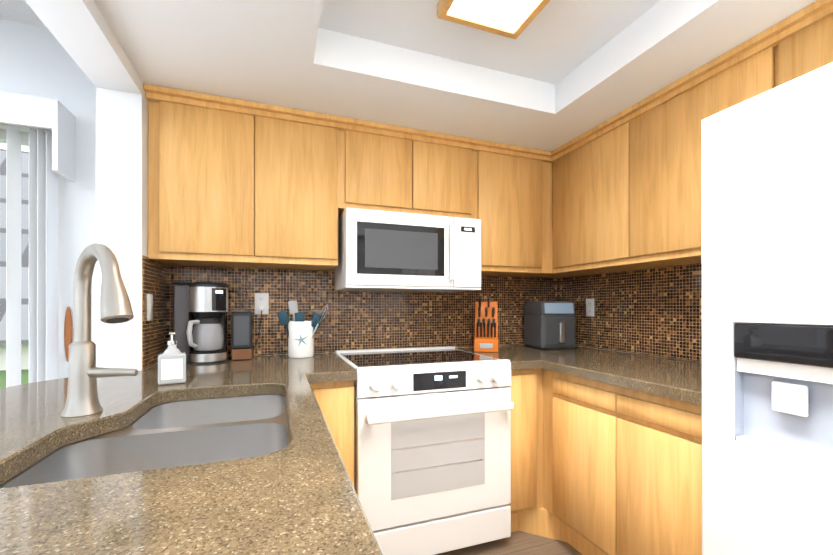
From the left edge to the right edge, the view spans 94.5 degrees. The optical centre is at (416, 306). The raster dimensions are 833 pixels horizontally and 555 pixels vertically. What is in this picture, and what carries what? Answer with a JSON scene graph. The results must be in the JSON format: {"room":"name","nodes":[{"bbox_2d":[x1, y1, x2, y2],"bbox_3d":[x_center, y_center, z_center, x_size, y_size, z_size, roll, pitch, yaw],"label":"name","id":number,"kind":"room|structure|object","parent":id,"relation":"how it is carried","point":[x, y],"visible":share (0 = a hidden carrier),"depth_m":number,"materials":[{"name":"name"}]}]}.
{"room":"kitchen","nodes":[
{"label":"kitchen","id":0,"kind":"room"},
{"bbox_2d":[25,0,157,370],"bbox_3d":[-0.742,-0.126,0.223,0.160,2.620,3.700,0,0,-20],"label":"wall","id":1,"kind":"structure","parent":0,"point":[82,33],"depth_m":1.60,"materials":[{"name":"white paint"}]},
{"bbox_2d":[142,255,169,369],"bbox_3d":[-1.228,0.025,1.810,0.006,0.488,0.365,0,0,-20],"label":"tile backsplash","id":2,"kind":"structure","parent":1,"relation":"attached to","point":[155,275],"depth_m":1.80,"materials":[{"name":"tile"}]},
{"bbox_2d":[147,294,152,320],"bbox_3d":[-1.184,0.003,1.711,0.008,0.118,0.072,0,0,-20],"label":"light switch","id":3,"kind":"object","parent":2,"relation":"attached to","point":[149,307],"visible":0.98,"depth_m":1.70,"materials":[{"name":"white plastic"}]},
{"bbox_2d":[0,19,516,377],"bbox_3d":[-1.731,-0.124,1.918,6.174,2.620,0.160,0,0,-20],"label":"wall","id":4,"kind":"structure","parent":0,"point":[37,61],"depth_m":1.85,"materials":[{"name":"white paint"}]},
{"bbox_2d":[0,124,58,387],"bbox_3d":[-2.461,0.161,1.488,1.688,1.990,0.089,0,0,-20],"label":"vertical blinds","id":5,"kind":"object","parent":4,"relation":"attached to","point":[43,258],"visible":0.53,"depth_m":1.74,"materials":[{"name":"white"}]},
{"bbox_2d":[0,129,63,378],"bbox_3d":[-2.486,0.176,1.633,1.640,2.020,0.060,0,0,-20],"label":"door frame","id":6,"kind":"structure","parent":4,"relation":"in","point":[24,137],"depth_m":1.87,"materials":[{"name":"white"}]},
{"bbox_2d":[0,91,75,181],"bbox_3d":[-2.469,-0.762,1.477,1.805,0.315,0.163,0,0,-20],"label":"valance box","id":7,"kind":"object","parent":4,"relation":"attached to","point":[57,117],"visible":1,"depth_m":1.70,"materials":[{"name":"white"}]},
{"bbox_2d":[64,306,72,361],"bbox_3d":[-1.662,0.131,1.843,0.040,0.270,0.022,0,0,-20],"label":"decorative plaque","id":8,"kind":"object","parent":4,"relation":"attached to","point":[68,332],"visible":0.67,"depth_m":1.83,"materials":[{"name":"brown wood"}]},
{"bbox_2d":[144,84,259,267],"bbox_3d":[-1.033,-0.585,1.913,0.437,0.742,0.320,0,0,-20],"label":"upper cabinet","id":9,"kind":"object","parent":4,"relation":"attached to","point":[235,183],"depth_m":1.76,"materials":[{"name":"brown wood"}]},
{"bbox_2d":[256,104,343,270],"bbox_3d":[-0.640,-0.585,2.055,0.398,0.742,0.320,0,0,-20],"label":"upper cabinet","id":10,"kind":"object","parent":4,"relation":"attached to","point":[300,154],"depth_m":1.90,"materials":[{"name":"brown wood"}]},
{"bbox_2d":[170,266,557,356],"bbox_3d":[-0.123,0.026,2.412,2.494,0.488,0.006,0,0,-20],"label":"tile backsplash","id":11,"kind":"structure","parent":4,"relation":"attached to","point":[354,320],"depth_m":2.34,"materials":[{"name":"tile"}]},
{"bbox_2d":[255,293,268,313],"bbox_3d":[-0.859,-0.018,2.137,0.072,0.118,0.008,0,0,-20],"label":"electrical outlet","id":12,"kind":"object","parent":11,"relation":"attached to","point":[261,298],"visible":0.94,"depth_m":2.13,"materials":[{"name":"white plastic"}]},
{"bbox_2d":[253,305,263,349],"bbox_3d":[-0.881,0.130,2.092,0.098,0.278,0.061,0,0,-20],"label":"cord","id":13,"kind":"object","parent":12,"relation":"hanging from","point":[261,308],"visible":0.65,"depth_m":2.11,"materials":[{"name":"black plastic"}]},
{"bbox_2d":[344,117,415,212],"bbox_3d":[-0.264,-0.735,2.192,0.402,0.442,0.320,0,0,-20],"label":"upper cabinet","id":14,"kind":"object","parent":4,"relation":"attached to","point":[380,159],"depth_m":2.04,"materials":[{"name":"brown wood"}]},
{"bbox_2d":[335,207,480,291],"bbox_3d":[-0.054,-0.294,2.202,0.756,0.396,0.440,0,0,-20],"label":"microwave","id":15,"kind":"object","parent":14,"relation":"attached to","point":[381,250],"visible":1,"depth_m":2.02,"materials":[{"name":"white metal"}]},
{"bbox_2d":[416,129,479,218],"bbox_3d":[0.114,-0.735,2.328,0.402,0.442,0.320,0,0,-20],"label":"upper cabinet","id":16,"kind":"object","parent":4,"relation":"attached to","point":[447,167],"depth_m":2.18,"materials":[{"name":"brown wood"}]},
{"bbox_2d":[480,140,543,276],"bbox_3d":[0.515,-0.585,2.474,0.452,0.742,0.320,0,0,-20],"label":"upper cabinet","id":17,"kind":"object","parent":4,"relation":"attached to","point":[511,176],"depth_m":2.32,"materials":[{"name":"brown wood"}]},
{"bbox_2d":[0,0,816,151],"bbox_3d":[-1.074,-1.198,0.104,5.854,0.475,3.700,0,0,-20],"label":"ceiling","id":18,"kind":"structure","parent":0,"point":[555,74],"depth_m":1.57,"materials":[{"name":"white paint"}]},
{"bbox_2d":[437,0,550,39],"bbox_3d":[0.444,-1.079,0.877,0.335,0.050,1.240,0,0,-20],"label":"ceiling light fixture","id":19,"kind":"object","parent":18,"relation":"attached to","point":[513,19],"visible":1,"depth_m":1.39,"materials":[{"name":"brown wood"}]},
{"bbox_2d":[436,531,581,554],"bbox_3d":[-1.074,1.234,0.102,6.174,0.100,4.020,0,0,-20],"label":"floor","id":20,"kind":"structure","parent":0,"point":[519,543],"depth_m":1.90,"materials":[{"name":"brown wood"}]},
{"bbox_2d":[310,383,317,401],"bbox_3d":[-0.859,0.750,1.791,0.681,0.872,0.665,0,0,-20],"label":"base cabinet","id":21,"kind":"object","parent":20,"relation":"on","point":[314,386],"depth_m":1.61,"materials":[{"name":"brown wood"}]},
{"bbox_2d":[0,355,382,554],"bbox_3d":[-0.663,0.290,0.755,0.990,0.040,2.747,0,0,-20],"label":"countertop","id":22,"kind":"structure","parent":21,"relation":"on","point":[298,495],"depth_m":0.57,"materials":[{"name":"stone"}]},
{"bbox_2d":[61,243,137,416],"bbox_3d":[-0.772,0.058,0.930,0.197,0.423,0.232,0,0,-20],"label":"faucet","id":23,"kind":"object","parent":22,"relation":"on","point":[84,374],"visible":1,"depth_m":0.96,"materials":[{"name":"silver metal"}]},
{"bbox_2d":[0,394,289,487],"bbox_3d":[-0.578,0.405,0.971,0.502,0.185,0.739,0,0,-20],"label":"sink","id":24,"kind":"object","parent":22,"relation":"in","point":[182,433],"visible":0.46,"depth_m":0.98,"materials":[{"name":"silver metal"}]},
{"bbox_2d":[158,331,185,384],"bbox_3d":[-0.863,0.179,1.360,0.084,0.182,0.070,0,0,-32],"label":"soap bottle","id":25,"kind":"object","parent":22,"relation":"on","point":[172,364],"visible":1,"depth_m":1.34,"materials":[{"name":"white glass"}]},
{"bbox_2d":[172,281,228,363],"bbox_3d":[-1.058,0.074,1.902,0.238,0.392,0.197,0,0,-20],"label":"coffee maker","id":26,"kind":"object","parent":22,"relation":"on","point":[200,309],"visible":0.96,"depth_m":1.84,"materials":[{"name":"black plastic"}]},
{"bbox_2d":[232,310,252,359],"bbox_3d":[-0.904,0.145,1.998,0.095,0.251,0.096,0,0,-20],"label":"speaker box","id":27,"kind":"object","parent":22,"relation":"on","point":[242,334],"visible":1,"depth_m":1.96,"materials":[{"name":"black plastic"}]},
{"bbox_2d":[318,380,353,485],"bbox_3d":[-0.458,0.750,1.937,0.173,0.872,0.665,0,0,-20],"label":"base cabinet","id":28,"kind":"object","parent":20,"relation":"on","point":[335,399],"depth_m":1.63,"materials":[{"name":"brown wood"}]},
{"bbox_2d":[312,353,356,381],"bbox_3d":[-0.457,0.291,1.917,0.189,0.040,0.703,0,0,-20],"label":"countertop","id":29,"kind":"structure","parent":28,"relation":"on","point":[331,367],"depth_m":1.69,"materials":[{"name":"stone"}]},
{"bbox_2d":[277,300,328,357],"bbox_3d":[-0.621,0.117,2.100,0.266,0.306,0.139,0,0,-20],"label":"utensil crock","id":30,"kind":"object","parent":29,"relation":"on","point":[300,331],"visible":1,"depth_m":2.05,"materials":[{"name":"white ceramic"}]},
{"bbox_2d":[335,346,513,554],"bbox_3d":[0.005,0.720,2.036,0.756,0.932,0.738,0,0,-20],"label":"range","id":31,"kind":"object","parent":20,"relation":"on","point":[432,450],"visible":0.96,"depth_m":1.75,"materials":[{"name":"white metal"}]},
{"bbox_2d":[507,368,541,535],"bbox_3d":[0.423,0.750,2.256,0.169,0.872,0.665,0,0,-20],"label":"base cabinet","id":32,"kind":"object","parent":20,"relation":"on","point":[526,384],"depth_m":1.96,"materials":[{"name":"brown wood"}]},
{"bbox_2d":[455,345,701,404],"bbox_3d":[0.888,0.291,1.994,0.870,0.040,1.474,0,0,-20],"label":"countertop","id":33,"kind":"structure","parent":32,"relation":"on","point":[677,379],"depth_m":1.78,"materials":[{"name":"stone"}]},
{"bbox_2d":[474,296,497,351],"bbox_3d":[0.440,0.103,2.430,0.143,0.335,0.290,0,0,10],"label":"knife block","id":34,"kind":"object","parent":33,"relation":"on","point":[486,328],"visible":1,"depth_m":2.33,"materials":[{"name":"orange wood"}]},
{"bbox_2d":[524,301,575,348],"bbox_3d":[0.890,0.115,2.564,0.244,0.311,0.310,0,0,-10],"label":"air fryer","id":35,"kind":"object","parent":33,"relation":"on","point":[549,324],"visible":0.98,"depth_m":2.46,"materials":[{"name":"grey plastic"}]},
{"bbox_2d":[542,369,609,554],"bbox_3d":[1.035,0.750,1.891,0.665,0.872,0.477,0,0,-20],"label":"base cabinet","id":36,"kind":"object","parent":20,"relation":"on","point":[599,468],"depth_m":1.77,"materials":[{"name":"brown wood"}]},
{"bbox_2d":[610,384,701,554],"bbox_3d":[1.176,0.750,1.501,0.665,0.872,0.352,0,0,-20],"label":"base cabinet","id":37,"kind":"object","parent":20,"relation":"on","point":[656,440],"depth_m":1.40,"materials":[{"name":"brown wood"}]},
{"bbox_2d":[701,62,832,554],"bbox_3d":[1.344,0.298,0.886,0.767,1.766,0.907,0,0,-20],"label":"refrigerator","id":38,"kind":"object","parent":20,"relation":"on","point":[767,295],"visible":1,"depth_m":1.03,"materials":[{"name":"white metal"}]},
{"bbox_2d":[579,346,697,361],"bbox_3d":[1.781,-0.125,1.052,0.160,2.620,3.860,0,0,-20],"label":"wall","id":39,"kind":"structure","parent":0,"point":[642,354],"depth_m":2.19,"materials":[{"name":"brown tile"}]},
{"bbox_2d":[552,112,648,275],"bbox_3d":[1.098,-0.585,2.225,0.320,0.742,0.582,0,0,-20],"label":"upper cabinet","id":40,"kind":"object","parent":39,"relation":"attached to","point":[588,170],"depth_m":2.14,"materials":[{"name":"brown wood"}]},
{"bbox_2d":[558,263,701,361],"bbox_3d":[1.299,0.025,2.138,0.006,0.488,1.470,0,0,-20],"label":"tile backsplash","id":41,"kind":"structure","parent":39,"relation":"attached to","point":[653,311],"depth_m":2.18,"materials":[{"name":"tile"}]},
{"bbox_2d":[586,299,593,316],"bbox_3d":[1.145,0.005,2.541,0.008,0.118,0.072,0,0,-20],"label":"electrical outlet","id":42,"kind":"object","parent":41,"relation":"attached to","point":[590,307],"visible":1,"depth_m":2.54,"materials":[{"name":"white plastic"}]},
{"bbox_2d":[624,24,775,267],"bbox_3d":[1.297,-0.586,1.674,0.320,0.742,0.590,0,0,-20],"label":"upper cabinet","id":43,"kind":"object","parent":39,"relation":"attached to","point":[662,133],"depth_m":1.67,"materials":[{"name":"brown wood"}]},
{"bbox_2d":[776,0,832,86],"bbox_3d":[1.476,-0.786,1.180,0.320,0.342,0.462,0,0,-20],"label":"upper cabinet","id":44,"kind":"object","parent":39,"relation":"attached to","point":[804,41],"depth_m":1.26,"materials":[{"name":"brown wood"}]},
{"label":"outside","id":45,"kind":"structure","parent":0,"visible":0},
{"bbox_2d":[0,369,28,388],"bbox_3d":[-7.671,1.280,11.486,20.000,0.070,21.800,0,0,-20],"label":"lawn","id":46,"kind":"structure","parent":45,"point":[25,376],"depth_m":6.76,"materials":[{"name":"green plant"}]},
{"bbox_2d":[0,149,28,370],"bbox_3d":[-8.022,-1.430,10.989,15.800,5.350,7.300,0,0,-20],"label":"neighbor house","id":47,"kind":"structure","parent":46,"relation":"on","point":[24,260],"depth_m":8.27,"materials":[{"name":"white paint"}]}
]}

